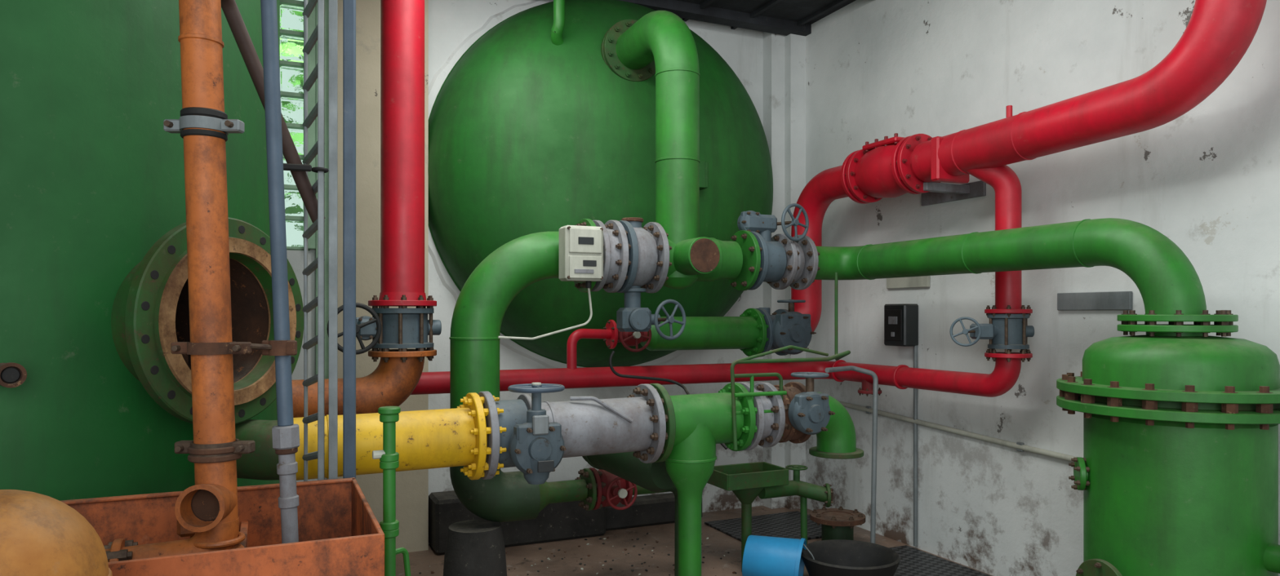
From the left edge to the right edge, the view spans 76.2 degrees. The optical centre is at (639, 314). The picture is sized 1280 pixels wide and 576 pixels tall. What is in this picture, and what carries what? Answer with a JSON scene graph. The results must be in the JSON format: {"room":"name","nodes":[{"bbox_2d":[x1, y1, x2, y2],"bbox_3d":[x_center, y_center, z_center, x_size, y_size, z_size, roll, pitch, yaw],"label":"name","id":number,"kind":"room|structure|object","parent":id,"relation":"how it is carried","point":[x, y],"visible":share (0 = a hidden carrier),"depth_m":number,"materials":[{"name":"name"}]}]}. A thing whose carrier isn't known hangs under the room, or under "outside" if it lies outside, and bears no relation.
{"room":"mechanical room","nodes":[
{"label":"mechanical room","id":0,"kind":"room"},
{"bbox_2d":[328,0,337,479],"bbox_3d":[-0.968,-0.360,2.582,0.030,3.720,0.035,0,0,0],"label":"pipe","id":1,"kind":"object","parent":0,"point":[333,4],"depth_m":2.57,"materials":[{"name":"grey metal"}]},
{"bbox_2d":[286,0,763,543],"bbox_3d":[-1.755,-0.360,5.268,6.400,3.720,0.200,0,0,-24],"label":"wall","id":2,"kind":"structure","parent":0,"point":[451,22],"depth_m":5.65,"materials":[{"name":"paint"}]},
{"bbox_2d":[280,0,328,378],"bbox_3d":[-2.429,-0.810,4.907,1.085,2.820,0.200,0,0,-24],"label":"window","id":3,"kind":"structure","parent":2,"relation":"in","point":[291,18],"depth_m":5.01,"materials":[{"name":"clear glass"}]},
{"bbox_2d":[428,0,745,368],"bbox_3d":[-0.232,-0.918,5.836,2.746,2.726,0.025,0,0,-24],"label":"trim","id":4,"kind":"structure","parent":2,"relation":"attached to","point":[441,75],"depth_m":5.45,"materials":[{"name":"paint"}]},
{"bbox_2d":[427,0,773,367],"bbox_3d":[-0.185,-0.920,5.729,2.612,2.612,1.459,0,0,-24],"label":"tank","id":5,"kind":"object","parent":2,"relation":"in","point":[529,134],"visible":0.59,"depth_m":5.10,"materials":[{"name":"green metal"}]},
{"bbox_2d":[551,0,564,45],"bbox_3d":[-0.392,-1.937,5.186,0.414,0.567,0.156,0,0,-37],"label":"vent pipe","id":6,"kind":"object","parent":5,"relation":"attached to","point":[558,24],"visible":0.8,"depth_m":5.03,"materials":[{"name":"green metal"}]},
{"bbox_2d":[600,10,762,290],"bbox_3d":[0.175,-0.995,4.970,0.611,1.720,1.344,0,0,-28],"label":"riser pipe","id":7,"kind":"object","parent":5,"relation":"attached to","point":[660,43],"visible":0.95,"depth_m":4.47,"materials":[{"name":"metal"}]},
{"bbox_2d":[737,203,819,290],"bbox_3d":[0.785,-0.390,4.816,0.465,0.500,0.340,0,0,-24],"label":"valve","id":8,"kind":"object","parent":7,"relation":"attached to","point":[787,260],"visible":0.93,"depth_m":4.73,"materials":[{"name":"grey paint"}]},
{"bbox_2d":[410,328,1032,397],"bbox_3d":[0.376,0.306,4.931,3.343,0.437,1.525,0,0,0],"label":"pipe","id":9,"kind":"object","parent":2,"relation":"attached to","point":[1006,373],"visible":0.87,"depth_m":4.90,"materials":[{"name":"metal"}]},
{"bbox_2d":[603,320,651,352],"bbox_3d":[-0.061,0.125,5.030,0.255,0.209,0.290,0,0,-24],"label":"valve","id":10,"kind":"object","parent":9,"relation":"attached to","point":[627,339],"visible":0.71,"depth_m":4.98,"materials":[{"name":"metal"}]},
{"bbox_2d":[640,308,768,356],"bbox_3d":[0.397,0.125,5.353,0.868,0.330,0.330,0,0,-24],"label":"pipe","id":11,"kind":"object","parent":10,"relation":"attached to","point":[747,332],"visible":0.84,"depth_m":5.30,"materials":[{"name":"metal"}]},
{"bbox_2d":[949,313,1034,353],"bbox_3d":[1.831,0.090,4.267,0.451,0.220,0.233,0,0,0],"label":"valve","id":12,"kind":"object","parent":9,"relation":"on","point":[1002,331],"visible":0.95,"depth_m":4.21,"materials":[{"name":"metal"}]},
{"bbox_2d":[608,351,727,449],"bbox_3d":[0.230,0.426,4.302,0.739,0.460,0.350,0,0,37],"label":"cable","id":13,"kind":"object","parent":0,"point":[613,371],"visible":0.7,"depth_m":4.44,"materials":[{"name":"rubber"}]},
{"bbox_2d":[395,506,993,575],"bbox_3d":[-0.077,1.542,1.692,6.900,0.115,8.300,0,0,-24],"label":"floor","id":14,"kind":"structure","parent":0,"point":[718,544],"depth_m":5.11,"materials":[{"name":"concrete"}]},
{"bbox_2d":[0,489,112,575],"bbox_3d":[-1.100,0.900,1.380,0.350,1.200,0.350,0,0,0],"label":"vessel","id":15,"kind":"object","parent":14,"relation":"on","point":[41,535],"visible":1,"depth_m":1.35,"materials":[{"name":"paint"}]},
{"bbox_2d":[0,0,303,500],"bbox_3d":[-2.586,-0.300,3.170,2.646,3.600,2.398,0,0,0],"label":"tank","id":16,"kind":"object","parent":14,"relation":"on","point":[95,401],"visible":0.62,"depth_m":2.53,"materials":[{"name":"green metal"}]},
{"bbox_2d":[235,419,279,479],"bbox_3d":[-1.388,0.476,2.889,0.502,0.214,0.221,0,0,22],"label":"pipe","id":17,"kind":"object","parent":16,"relation":"attached to","point":[261,464],"visible":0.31,"depth_m":2.76,"materials":[{"name":"green metal"}]},
{"bbox_2d":[293,392,489,480],"bbox_3d":[-0.916,0.466,2.993,0.691,0.330,0.330,0,0,-24],"label":"pipe","id":18,"kind":"object","parent":17,"relation":"attached to","point":[427,439],"visible":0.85,"depth_m":2.95,"materials":[{"name":"metal"}]},
{"bbox_2d":[459,382,566,484],"bbox_3d":[-0.487,0.443,3.107,0.324,0.380,0.483,0,0,-24],"label":"valve","id":19,"kind":"object","parent":18,"relation":"attached to","point":[522,436],"visible":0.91,"depth_m":3.00,"materials":[{"name":"grey paint"}]},
{"bbox_2d":[292,347,436,417],"bbox_3d":[-1.507,0.349,4.070,0.970,0.379,0.340,0,0,-24],"label":"pipe","id":20,"kind":"object","parent":16,"relation":"attached to","point":[397,375],"visible":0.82,"depth_m":4.06,"materials":[{"name":"metal"}]},
{"bbox_2d":[327,302,441,355],"bbox_3d":[-1.275,0.070,4.094,0.312,0.253,0.580,0,0,27],"label":"valve","id":21,"kind":"object","parent":20,"relation":"attached to","point":[399,328],"visible":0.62,"depth_m":4.08,"materials":[{"name":"metal"}]},
{"bbox_2d":[368,0,436,309],"bbox_3d":[-1.220,-1.117,4.200,0.340,2.205,0.340,0,0,0],"label":"riser pipe","id":22,"kind":"object","parent":21,"relation":"on","point":[402,21],"visible":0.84,"depth_m":4.10,"materials":[{"name":"metal"}]},
{"bbox_2d":[59,477,384,575],"bbox_3d":[-1.187,1.005,2.020,0.980,0.990,0.720,0,0,-24],"label":"trough","id":23,"kind":"object","parent":14,"relation":"on","point":[340,535],"visible":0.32,"depth_m":2.26,"materials":[{"name":"paint"}]},
{"bbox_2d":[302,0,324,481],"bbox_3d":[-1.052,-0.360,2.630,0.026,3.720,0.207,0,0,-37],"label":"ladder","id":24,"kind":"object","parent":14,"relation":"on","point":[318,33],"visible":0.77,"depth_m":2.57,"materials":[{"name":"grey metal"}]},
{"bbox_2d":[221,0,328,222],"bbox_3d":[-1.114,-0.615,2.405,0.165,0.648,0.500,0,0,20],"label":"pipe","id":25,"kind":"object","parent":24,"relation":"attached to","point":[294,164],"visible":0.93,"depth_m":2.46,"materials":[{"name":"brown metal"}]},
{"bbox_2d":[342,0,355,479],"bbox_3d":[-0.925,-0.360,2.600,0.036,3.720,0.030,0,0,-11],"label":"pipe","id":26,"kind":"object","parent":14,"relation":"on","point":[348,6],"visible":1,"depth_m":2.58,"materials":[{"name":"grey metal"}]},
{"bbox_2d":[337,0,428,552],"bbox_3d":[-1.630,-0.360,5.138,0.560,3.720,0.140,0,0,-24],"label":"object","id":27,"kind":"object","parent":14,"relation":"on","point":[412,486],"visible":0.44,"depth_m":5.05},
{"bbox_2d":[372,406,410,575],"bbox_3d":[-0.700,0.880,2.284,0.120,1.240,0.128,0,0,0],"label":"pipe","id":28,"kind":"object","parent":14,"relation":"on","point":[388,458],"visible":0.98,"depth_m":2.27,"materials":[{"name":"metal"}]},
{"bbox_2d":[443,231,597,575],"bbox_3d":[-0.607,0.534,4.176,0.808,1.932,0.337,0,0,-23],"label":"pipe","id":29,"kind":"object","parent":14,"relation":"on","point":[473,548],"visible":0.89,"depth_m":4.02,"materials":[{"name":"metal"}]},
{"bbox_2d":[497,225,603,340],"bbox_3d":[-0.465,-0.155,4.055,0.521,0.560,0.276,0,0,-26],"label":"meter box","id":30,"kind":"object","parent":29,"relation":"attached to","point":[580,247],"visible":1,"depth_m":4.00,"materials":[{"name":"grey paint"}]},
{"bbox_2d":[573,217,685,340],"bbox_3d":[-0.063,-0.190,4.432,0.582,0.660,0.390,0,0,-24],"label":"valve","id":31,"kind":"object","parent":29,"relation":"attached to","point":[636,258],"visible":0.9,"depth_m":4.33,"materials":[{"name":"grey metal"}]},
{"bbox_2d":[428,490,702,555],"bbox_3d":[-0.459,1.330,5.586,1.828,0.340,1.050,0,0,0],"label":"concrete plinth","id":32,"kind":"object","parent":14,"relation":"on","point":[565,521],"depth_m":5.38,"materials":[{"name":"grey concrete"}]},
{"bbox_2d":[418,532,737,575],"bbox_3d":[-0.327,1.496,4.797,2.980,0.016,1.175,0,0,-25],"label":"debris","id":33,"kind":"object","parent":14,"relation":"on","point":[707,538],"visible":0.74,"depth_m":5.00,"materials":[{"name":"concrete"}]},
{"bbox_2d":[589,467,678,575],"bbox_3d":[0.020,1.160,4.410,0.648,0.680,0.290,0,0,-19],"label":"valve","id":34,"kind":"object","parent":14,"relation":"on","point":[611,489],"visible":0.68,"depth_m":4.31,"materials":[{"name":"metal"}]},
{"bbox_2d":[649,382,757,575],"bbox_3d":[0.254,0.896,3.524,0.443,1.208,0.330,0,0,-24],"label":"pipe","id":35,"kind":"object","parent":14,"relation":"on","point":[695,424],"visible":0.81,"depth_m":3.45,"materials":[{"name":"metal"}]},
{"bbox_2d":[541,383,667,463],"bbox_3d":[-0.195,0.458,3.320,0.563,0.330,0.330,0,0,-24],"label":"pipe","id":36,"kind":"object","parent":35,"relation":"attached to","point":[636,423],"visible":0.86,"depth_m":3.26,"materials":[{"name":"metal"}]},
{"bbox_2d":[582,452,674,492],"bbox_3d":[-0.059,0.662,3.965,0.279,0.313,0.669,0,0,-38],"label":"pipe","id":37,"kind":"object","parent":35,"relation":"attached to","point":[654,477],"depth_m":3.72,"materials":[{"name":"metal"}]},
{"bbox_2d":[738,372,835,450],"bbox_3d":[0.623,0.428,3.634,0.347,0.348,0.396,0,0,-23],"label":"valve","id":38,"kind":"object","parent":35,"relation":"attached to","point":[803,412],"visible":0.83,"depth_m":3.54,"materials":[{"name":"grey paint"}]},
{"bbox_2d":[808,391,863,459],"bbox_3d":[0.881,0.508,3.809,0.335,0.299,0.250,0,0,-24],"label":"outlet","id":39,"kind":"object","parent":38,"relation":"attached to","point":[839,442],"visible":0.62,"depth_m":3.74,"materials":[{"name":"metal"}]},
{"bbox_2d":[730,272,850,450],"bbox_3d":[0.905,0.167,3.992,0.363,0.814,1.464,0,0,31],"label":"tubing","id":40,"kind":"object","parent":35,"relation":"attached to","point":[837,357],"visible":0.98,"depth_m":3.54,"materials":[{"name":"metal"}]},
{"bbox_2d":[706,462,833,571],"bbox_3d":[0.781,1.198,4.815,0.771,0.605,0.289,0,0,-22],"label":"tray","id":41,"kind":"object","parent":14,"relation":"on","point":[748,481],"visible":0.94,"depth_m":4.76,"materials":[{"name":"metal"}]},
{"bbox_2d":[742,535,814,575],"bbox_3d":[0.776,1.395,4.542,0.395,0.310,0.310,0,0,19],"label":"bucket","id":42,"kind":"object","parent":14,"relation":"on","point":[763,556],"visible":0.83,"depth_m":4.46,"materials":[{"name":"plastic"}]},
{"bbox_2d":[809,506,865,540],"bbox_3d":[1.270,1.385,5.250,0.350,0.231,0.350,0,0,0],"label":"stub","id":43,"kind":"object","parent":14,"relation":"on","point":[838,523],"visible":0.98,"depth_m":5.17,"materials":[{"name":"metal"}]},
{"bbox_2d":[800,539,900,575],"bbox_3d":[1.160,1.410,4.520,0.540,0.180,0.540,0,0,0],"label":"basin","id":44,"kind":"object","parent":14,"relation":"on","point":[833,557],"visible":0.92,"depth_m":4.65,"materials":[{"name":"rubber"}]},
{"bbox_2d":[825,365,878,543],"bbox_3d":[1.264,0.908,4.939,0.431,1.185,0.089,0,0,-32],"label":"galvanised standpipe","id":45,"kind":"object","parent":14,"relation":"on","point":[875,388],"visible":0.97,"depth_m":5.01,"materials":[{"name":"grey metal"}]},
{"bbox_2d":[1056,310,1279,575],"bbox_3d":[2.118,0.733,3.225,0.840,1.495,0.845,0,0,0],"label":"vessel","id":46,"kind":"object","parent":14,"relation":"on","point":[1177,473],"visible":0.99,"depth_m":2.97,"materials":[{"name":"metal"}]},
{"bbox_2d":[814,217,1206,315],"bbox_3d":[1.687,-0.198,4.149,0.426,0.436,2.226,0,0,-31],"label":"pipe","id":47,"kind":"object","parent":46,"relation":"on","point":[1166,281],"visible":0.91,"depth_m":3.66,"materials":[{"name":"metal"}]},
{"bbox_2d":[618,0,856,36],"bbox_3d":[-0.077,-2.235,1.692,6.900,0.170,8.300,0,0,-24],"label":"ceiling","id":48,"kind":"structure","parent":0,"point":[781,17],"depth_m":5.93,"materials":[{"name":"grey metal"}]},
{"bbox_2d":[103,0,245,562],"bbox_3d":[-1.270,-0.758,2.022,0.526,2.926,0.190,0,0,-18],"label":"drain pipe","id":49,"kind":"object","parent":48,"relation":"hanging from","point":[208,508],"visible":0.8,"depth_m":2.06,"materials":[{"name":"metal"}]},
{"bbox_2d":[163,106,244,142],"bbox_3d":[-1.121,-0.485,2.100,0.194,0.070,0.112,0,0,0],"label":"clamp","id":50,"kind":"object","parent":49,"relation":"attached to","point":[188,118],"visible":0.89,"depth_m":2.06,"materials":[{"name":"metal"}]},
{"bbox_2d":[174,438,255,457],"bbox_3d":[-1.093,0.342,2.100,0.194,0.030,0.112,0,0,0],"label":"clamp","id":51,"kind":"object","parent":49,"relation":"attached to","point":[181,446],"visible":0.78,"depth_m":2.08,"materials":[{"name":"metal"}]},
{"bbox_2d":[260,0,299,543],"bbox_3d":[-0.996,-0.790,2.200,0.159,2.861,0.072,0,0,0],"label":"pipe","id":52,"kind":"object","parent":48,"relation":"hanging from","point":[286,435],"visible":0.9,"depth_m":2.18,"materials":[{"name":"grey metal"}]},
{"bbox_2d":[170,340,297,355],"bbox_3d":[-1.052,0.090,2.116,0.298,0.040,0.118,0,0,-18],"label":"clamp","id":53,"kind":"object","parent":52,"relation":"attached to","point":[268,348],"visible":0.95,"depth_m":2.08,"materials":[{"name":"metal"}]},
{"bbox_2d":[791,0,1266,332],"bbox_3d":[1.710,-0.995,4.438,0.315,2.450,3.004,0,0,-25],"label":"pipe","id":54,"kind":"object","parent":48,"relation":"hanging from","point":[1218,34],"visible":0.75,"depth_m":3.65,"materials":[{"name":"metal"}]},
{"bbox_2d":[755,299,816,356],"bbox_3d":[0.943,0.097,5.529,0.308,0.387,0.460,0,0,-24],"label":"valve","id":55,"kind":"object","parent":54,"relation":"attached to","point":[785,328],"visible":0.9,"depth_m":5.37,"materials":[{"name":"metal"}]},
{"bbox_2d":[840,133,940,204],"bbox_3d":[1.521,-0.880,4.945,0.340,0.360,0.575,0,0,-24],"label":"valve","id":56,"kind":"object","parent":54,"relation":"attached to","point":[880,170],"visible":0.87,"depth_m":4.85,"materials":[{"name":"metal"}]},
{"bbox_2d":[965,164,1032,317],"bbox_3d":[1.901,-0.428,4.318,0.230,0.889,0.324,0,0,-41],"label":"pipe","id":57,"kind":"object","parent":54,"relation":"attached to","point":[1005,182],"visible":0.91,"depth_m":4.24,"materials":[{"name":"metal"}]},
{"bbox_2d":[763,31,805,510],"bbox_3d":[1.123,-0.360,6.355,0.260,3.720,0.200,0,0,-24],"label":"column","id":58,"kind":"structure","parent":0,"point":[784,56],"depth_m":6.30,"materials":[{"name":"paint"}]},
{"bbox_2d":[805,0,1279,575],"bbox_3d":[2.903,-0.360,2.990,0.200,3.720,8.200,0,0,-24],"label":"wall","id":59,"kind":"structure","parent":0,"point":[1206,179],"depth_m":4.54,"materials":[{"name":"paint"}]},
{"bbox_2d":[884,303,918,346],"bbox_3d":[1.682,0.070,5.273,0.133,0.270,0.200,0,0,-24],"label":"electrical box","id":60,"kind":"object","parent":59,"relation":"attached to","point":[900,321],"visible":1,"depth_m":5.20,"materials":[{"name":"black plastic"}]},
{"bbox_2d":[886,275,929,288],"bbox_3d":[1.735,-0.210,5.293,0.020,0.080,0.380,0,0,-24],"label":"wall plate","id":61,"kind":"object","parent":59,"relation":"attached to","point":[911,282],"visible":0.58,"depth_m":5.27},
{"bbox_2d":[921,180,986,206],"bbox_3d":[1.742,-0.730,4.879,0.348,0.090,0.500,0,0,-24],"label":"bracket","id":62,"kind":"object","parent":59,"relation":"attached to","point":[938,193],"visible":0.82,"depth_m":4.79,"materials":[{"name":"grey metal"}]},
{"bbox_2d":[838,345,1076,546],"bbox_3d":[1.967,0.840,4.762,0.032,1.280,2.801,0,0,-24],"label":"conduit","id":63,"kind":"object","parent":59,"relation":"attached to","point":[1020,446],"visible":0.65,"depth_m":5.20,"materials":[{"name":"grey metal"}]},
{"bbox_2d":[1057,291,1132,310],"bbox_3d":[2.276,-0.065,4.100,0.020,0.090,0.400,0,0,-24],"label":"wall plate","id":64,"kind":"object","parent":59,"relation":"attached to","point":[1113,300],"visible":1,"depth_m":4.08,"materials":[{"name":"grey metal"}]}
]}

